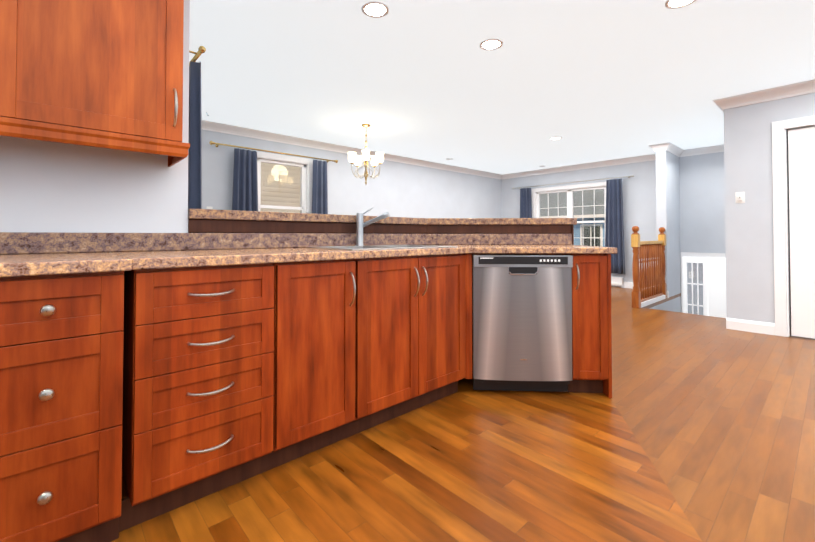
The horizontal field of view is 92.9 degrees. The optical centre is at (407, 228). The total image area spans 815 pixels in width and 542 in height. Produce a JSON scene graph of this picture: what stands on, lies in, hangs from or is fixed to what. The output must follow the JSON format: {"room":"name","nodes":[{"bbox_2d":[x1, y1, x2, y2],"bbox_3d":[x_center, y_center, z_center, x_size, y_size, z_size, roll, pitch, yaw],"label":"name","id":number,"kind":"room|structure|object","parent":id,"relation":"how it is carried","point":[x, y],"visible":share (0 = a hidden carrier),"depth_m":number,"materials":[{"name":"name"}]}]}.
{"room":"kitchen","nodes":[
{"label":"kitchen","id":0,"kind":"room"},
{"bbox_2d":[0,0,189,254],"bbox_3d":[-2.406,-0.218,0.814,3.440,2.440,0.120,1,-1,-42],"label":"wall","id":1,"kind":"structure","parent":0,"point":[46,186],"depth_m":1.68,"materials":[{"name":"paint"}]},
{"bbox_2d":[0,0,27,138],"bbox_3d":[-1.674,-0.876,1.191,0.688,1.012,0.319,1,-1,-42],"label":"upper cabinet","id":2,"kind":"object","parent":1,"relation":"attached to","point":[11,11],"depth_m":1.29,"materials":[{"name":"brown wood"}]},
{"bbox_2d":[20,0,187,159],"bbox_3d":[-1.282,-0.870,1.545,0.624,1.012,0.319,1,-1,-42],"label":"upper cabinet","id":3,"kind":"object","parent":1,"relation":"attached to","point":[107,74],"depth_m":1.46,"materials":[{"name":"brown wood"}]},
{"bbox_2d":[202,130,500,217],"bbox_3d":[-0.496,-0.118,6.913,7.580,2.440,0.120,1,-1,-42],"label":"wall","id":4,"kind":"structure","parent":0,"point":[395,189],"depth_m":6.81,"materials":[{"name":"paint"}]},
{"bbox_2d":[209,141,337,162],"bbox_3d":[-1.831,-1.076,5.535,1.874,0.053,0.147,1,-1,-42],"label":"curtain rod","id":5,"kind":"object","parent":4,"relation":"attached to","point":[217,144],"visible":0.94,"depth_m":5.37,"materials":[{"name":"gold metal"}]},
{"bbox_2d":[232,148,257,210],"bbox_3d":[-2.156,-0.117,5.161,0.393,1.880,0.078,1,-1,-42],"label":"curtain","id":6,"kind":"object","parent":5,"relation":"hanging from","point":[245,189],"visible":0.38,"depth_m":5.17,"materials":[{"name":"blue fabric"}]},
{"bbox_2d":[312,160,327,213],"bbox_3d":[-1.325,-0.105,5.906,0.325,1.880,0.064,1,-1,-42],"label":"curtain","id":7,"kind":"object","parent":5,"relation":"hanging from","point":[320,193],"visible":0.33,"depth_m":5.90,"materials":[{"name":"blue fabric"}]},
{"bbox_2d":[256,151,312,212],"bbox_3d":[-1.828,-0.395,5.662,0.970,1.358,0.135,1,-1,-42],"label":"dining room window","id":8,"kind":"structure","parent":4,"relation":"in","point":[306,175],"depth_m":5.78,"materials":[{"name":"clear glass"}]},
{"bbox_2d":[202,120,501,178],"bbox_3d":[-0.475,-1.287,6.819,7.460,0.104,0.078,1,-1,-42],"label":"crown molding","id":9,"kind":"structure","parent":4,"relation":"attached to","point":[206,125],"depth_m":6.01,"materials":[{"name":"white wood"}]},
{"bbox_2d":[111,287,814,541],"bbox_3d":[1.068,1.056,2.604,11.020,0.050,8.580,1,-1,-42],"label":"floor","id":10,"kind":"structure","parent":0,"point":[466,462],"depth_m":1.66,"materials":[{"name":"brown wood"}]},
{"bbox_2d":[0,269,147,541],"bbox_3d":[-1.216,0.573,1.345,0.403,0.876,0.630,1,-1,-42],"label":"base cabinet","id":11,"kind":"object","parent":10,"relation":"on","point":[74,347],"depth_m":1.14,"materials":[{"name":"brown wood"}]},
{"bbox_2d":[148,262,299,519],"bbox_3d":[-0.898,0.577,1.633,0.587,0.876,0.630,1,-1,-42],"label":"base cabinet","id":12,"kind":"object","parent":10,"relation":"on","point":[164,390],"depth_m":1.44,"materials":[{"name":"brown wood"}]},
{"bbox_2d":[188,232,377,249],"bbox_3d":[0.076,0.495,2.518,2.541,1.070,0.910,1,-1,-42],"label":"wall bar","id":13,"kind":"object","parent":10,"relation":"on","point":[343,233],"visible":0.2,"depth_m":2.58,"materials":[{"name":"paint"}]},
{"bbox_2d":[188,208,576,244],"bbox_3d":[0.095,0.410,2.547,2.605,1.001,1.013,1,-1,-42],"label":"raised bar","id":14,"kind":"object","parent":13,"relation":"on","point":[216,221],"visible":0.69,"depth_m":2.55,"materials":[{"name":"stone"}]},
{"bbox_2d":[300,258,375,456],"bbox_3d":[-0.566,0.582,1.934,0.485,0.876,0.630,1,-1,-42],"label":"base cabinet","id":15,"kind":"object","parent":10,"relation":"on","point":[338,297],"depth_m":1.78,"materials":[{"name":"brown wood"}]},
{"bbox_2d":[376,254,465,424],"bbox_3d":[-0.155,0.588,2.306,0.878,0.876,0.630,1,-1,-42],"label":"base cabinet","id":16,"kind":"object","parent":10,"relation":"on","point":[421,300],"depth_m":2.12,"materials":[{"name":"brown wood"}]},
{"bbox_2d":[0,232,491,276],"bbox_3d":[-0.503,0.081,1.897,4.121,0.123,0.820,1,-1,-42],"label":"countertop","id":17,"kind":"structure","parent":16,"relation":"on","point":[31,255],"depth_m":1.68,"materials":[{"name":"stone"}]},
{"bbox_2d":[355,207,389,245],"bbox_3d":[-0.230,-0.014,2.543,0.191,0.258,0.160,1,-1,-42],"label":"faucet","id":18,"kind":"object","parent":17,"relation":"on","point":[360,224],"visible":0.92,"depth_m":2.52,"materials":[{"name":"silver metal"}]},
{"bbox_2d":[306,245,457,249],"bbox_3d":[-0.136,0.199,2.330,0.790,0.186,0.470,1,-1,-42],"label":"sink","id":19,"kind":"object","parent":17,"relation":"in","point":[375,247],"visible":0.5,"depth_m":2.33,"materials":[{"name":"metal"}]},
{"bbox_2d":[492,234,616,253],"bbox_3d":[0.996,0.091,2.499,1.091,0.123,0.600,1,-1,-42],"label":"countertop","id":20,"kind":"structure","parent":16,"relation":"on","point":[501,243],"depth_m":2.82,"materials":[{"name":"stone"}]},
{"bbox_2d":[472,254,572,391],"bbox_3d":[0.718,0.599,2.655,0.596,0.866,0.623,0,-1,3],"label":"dishwasher","id":21,"kind":"object","parent":10,"relation":"on","point":[521,322],"visible":0.96,"depth_m":2.35,"materials":[{"name":"silver metal"}]},
{"bbox_2d":[463,253,611,397],"bbox_3d":[0.814,0.594,2.656,0.884,0.876,0.640,0,-1,3],"label":"base cabinet","id":22,"kind":"object","parent":10,"relation":"on","point":[591,331],"visible":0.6,"depth_m":2.37,"materials":[{"name":"brown wood"}]},
{"bbox_2d":[631,226,666,307],"bbox_3d":[3.577,0.523,5.705,1.302,1.118,0.095,1,-1,-42],"label":"stair railing","id":23,"kind":"object","parent":10,"relation":"on","point":[647,278],"visible":1,"depth_m":5.62,"materials":[{"name":"brown wood"}]},
{"bbox_2d":[189,0,814,173],"bbox_3d":[1.054,-1.448,2.646,11.400,0.080,9.000,1,-1,-42],"label":"ceiling","id":24,"kind":"structure","parent":0,"point":[588,81],"depth_m":3.43,"materials":[{"name":"paint"}]},
{"bbox_2d":[348,124,383,183],"bbox_3d":[-0.556,-0.968,5.102,0.477,0.800,0.461,1,-1,-42],"label":"chandelier","id":25,"kind":"object","parent":24,"relation":"hanging from","point":[376,159],"visible":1,"depth_m":5.04,"materials":[{"name":"white glass"}]},
{"bbox_2d":[362,1,388,17],"bbox_3d":[-0.207,-1.407,2.488,0.176,0.007,0.176,1,-1,-42],"label":"recessed light","id":26,"kind":"object","parent":24,"relation":"in","point":[375,9],"visible":1,"depth_m":2.48,"materials":[{"name":"beige"}]},
{"bbox_2d":[480,38,502,49],"bbox_3d":[0.637,-1.399,2.942,0.176,0.007,0.176,1,-1,-42],"label":"recessed light","id":27,"kind":"object","parent":24,"relation":"in","point":[491,44],"visible":1,"depth_m":2.94,"materials":[{"name":"beige"}]},
{"bbox_2d":[550,137,561,139],"bbox_3d":[2.219,-1.353,5.790,0.176,0.007,0.176,1,-1,-42],"label":"recessed light","id":28,"kind":"object","parent":24,"relation":"in","point":[555,138],"visible":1,"depth_m":5.79,"materials":[{"name":"beige"}]},
{"bbox_2d":[665,0,695,8],"bbox_3d":[1.692,-1.409,2.387,0.176,0.007,0.176,1,-1,-42],"label":"recessed light","id":29,"kind":"object","parent":24,"relation":"in","point":[672,4],"visible":1,"depth_m":2.42,"materials":[{"name":"beige"}]},
{"bbox_2d":[501,152,724,314],"bbox_3d":[3.896,0.618,7.608,0.120,3.890,4.730,1,-1,-42],"label":"wall","id":30,"kind":"structure","parent":0,"point":[702,205],"depth_m":6.67,"materials":[{"name":"paint"}]},
{"bbox_2d":[532,182,605,245],"bbox_3d":[3.395,-0.124,8.117,0.135,1.578,1.730,1,-1,-42],"label":"living room window","id":31,"kind":"structure","parent":30,"relation":"in","point":[536,193],"depth_m":8.11,"materials":[{"name":"clear glass"}]},
{"bbox_2d":[512,175,633,188],"bbox_3d":[3.322,-0.954,8.066,0.143,0.043,2.564,1,-1,-42],"label":"curtain rod","id":32,"kind":"object","parent":30,"relation":"attached to","point":[576,181],"visible":1,"depth_m":7.83,"materials":[{"name":"silver metal"}]},
{"bbox_2d":[520,188,531,217],"bbox_3d":[2.652,-0.029,8.709,0.089,1.780,0.364,1,-1,-42],"label":"curtain","id":33,"kind":"object","parent":32,"relation":"hanging from","point":[525,204],"visible":0.38,"depth_m":8.72,"materials":[{"name":"blue fabric"}]},
{"bbox_2d":[605,178,624,273],"bbox_3d":[3.920,-0.051,7.317,0.082,1.780,0.370,1,-1,-42],"label":"curtain","id":34,"kind":"object","parent":32,"relation":"hanging from","point":[614,231],"visible":0.96,"depth_m":7.30,"materials":[{"name":"blue fabric"}]},
{"bbox_2d":[502,155,655,178],"bbox_3d":[3.430,-1.268,8.006,0.078,0.104,3.380,1,-1,-42],"label":"crown molding","id":35,"kind":"structure","parent":30,"relation":"attached to","point":[642,158],"depth_m":7.85,"materials":[{"name":"white wood"}]},
{"bbox_2d":[611,277,623,287],"bbox_3d":[3.459,1.019,7.934,0.078,0.200,1.770,1,-1,-42],"label":"baseboard heater","id":36,"kind":"object","parent":30,"relation":"attached to","point":[617,281],"visible":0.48,"depth_m":7.32,"materials":[{"name":"white metal"}]},
{"bbox_2d":[611,282,653,288],"bbox_3d":[3.433,1.063,8.011,0.016,0.115,3.440,1,-1,-42],"label":"baseboard","id":37,"kind":"structure","parent":30,"relation":"attached to","point":[626,284],"depth_m":7.24,"materials":[{"name":"white wood"}]},
{"bbox_2d":[649,143,661,158],"bbox_3d":[4.208,-1.293,6.477,0.778,0.104,0.088,1,-1,-42],"label":"crown molding","id":38,"kind":"structure","parent":30,"relation":"attached to","point":[656,147],"depth_m":6.20,"materials":[{"name":"white wood"}]},
{"bbox_2d":[662,142,685,156],"bbox_3d":[4.348,-1.295,6.323,0.778,0.104,0.088,1,-1,-42],"label":"crown molding","id":39,"kind":"structure","parent":30,"relation":"attached to","point":[669,147],"depth_m":6.30,"materials":[{"name":"white wood"}]},
{"bbox_2d":[682,144,723,156],"bbox_3d":[4.967,-1.295,6.309,0.078,0.104,0.920,1,-1,-42],"label":"crown molding","id":40,"kind":"structure","parent":30,"relation":"attached to","point":[717,148],"depth_m":6.38,"materials":[{"name":"white wood"}]},
{"bbox_2d":[681,252,725,317],"bbox_3d":[4.964,1.462,6.285,0.050,2.140,0.875,1,-1,-42],"label":"french door","id":41,"kind":"structure","parent":30,"relation":"in","point":[714,284],"depth_m":6.32,"materials":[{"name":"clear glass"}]},
{"bbox_2d":[649,296,680,311],"bbox_3d":[3.861,1.836,5.958,2.120,1.400,0.120,1,-1,-42],"label":"wall","id":42,"kind":"structure","parent":0,"point":[674,304],"depth_m":6.21,"materials":[{"name":"paint"}]},
{"bbox_2d":[656,150,680,296],"bbox_3d":[4.344,-0.126,6.440,0.800,2.440,0.140,1,-1,-42],"label":"wall column","id":43,"kind":"structure","parent":0,"point":[667,193],"depth_m":6.25,"materials":[{"name":"paint"}]},
{"bbox_2d":[724,92,814,322],"bbox_3d":[4.724,-0.187,2.744,0.120,2.440,3.850,1,-1,-42],"label":"wall","id":44,"kind":"structure","parent":0,"point":[749,249],"depth_m":3.97,"materials":[{"name":"paint"}]},
{"bbox_2d":[735,192,744,202],"bbox_3d":[3.461,-0.329,4.030,0.028,0.115,0.075,1,-1,-42],"label":"thermostat","id":45,"kind":"object","parent":44,"relation":"attached to","point":[739,197],"visible":1,"depth_m":4.03,"materials":[{"name":"white plastic"}]},
{"bbox_2d":[726,318,774,334],"bbox_3d":[3.506,0.996,3.967,0.016,0.115,0.375,1,-1,-42],"label":"baseboard","id":46,"kind":"structure","parent":44,"relation":"attached to","point":[751,326],"depth_m":3.96,"materials":[{"name":"white wood"}]},
{"bbox_2d":[713,79,814,110],"bbox_3d":[4.624,-1.354,2.726,0.078,0.104,3.928,1,-1,-42],"label":"crown molding","id":47,"kind":"structure","parent":44,"relation":"attached to","point":[785,91],"depth_m":3.86,"materials":[{"name":"white wood"}]},
{"bbox_2d":[772,115,814,336],"bbox_3d":[4.005,-0.011,3.521,0.138,2.115,0.980,1,-1,-42],"label":"door frame","id":48,"kind":"structure","parent":44,"relation":"attached to","point":[780,229],"depth_m":3.80,"materials":[{"name":"white wood"}]},
{"bbox_2d":[787,126,814,338],"bbox_3d":[4.002,0.030,3.518,0.038,2.008,0.770,1,-1,-42],"label":"hall door","id":49,"kind":"structure","parent":44,"relation":"in","point":[801,179],"depth_m":3.72,"materials":[{"name":"white wood"}]},
{"bbox_3d":[-2.303,-0.180,3.173,0.120,2.440,3.240,1,-1,-42],"label":"wall","id":50,"kind":"structure","parent":0,"visible":0},
{"bbox_2d":[189,46,205,65],"bbox_3d":[-1.871,-0.974,2.890,0.114,0.040,2.156,1,-1,-42],"label":"curtain rod","id":51,"kind":"object","parent":50,"relation":"attached to","point":[201,49],"visible":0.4,"depth_m":2.16,"materials":[{"name":"gold metal"}]},
{"bbox_2d":[188,61,201,208],"bbox_3d":[-1.324,0.014,2.329,0.102,1.945,0.501,1,-1,-42],"label":"curtain","id":52,"kind":"object","parent":51,"relation":"hanging from","point":[195,163],"visible":0.31,"depth_m":2.21,"materials":[{"name":"blue fabric"}]},
{"label":"outside","id":53,"kind":"structure","parent":0,"visible":0},
{"bbox_3d":[0.123,4.456,22.350,90.000,0.200,90.000,1,-1,-42],"label":"ground","id":54,"kind":"structure","parent":53,"visible":0},
{"bbox_2d":[260,162,300,212],"bbox_3d":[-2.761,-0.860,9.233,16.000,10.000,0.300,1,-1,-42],"label":"house","id":55,"kind":"structure","parent":54,"relation":"on","point":[289,177],"depth_m":8.89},
{"bbox_2d":[540,189,604,246],"bbox_3d":[11.649,0.328,26.785,10.050,8.200,17.800,1,-1,-42],"label":"house","id":56,"kind":"structure","parent":54,"relation":"on","point":[599,215],"depth_m":22.30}
]}

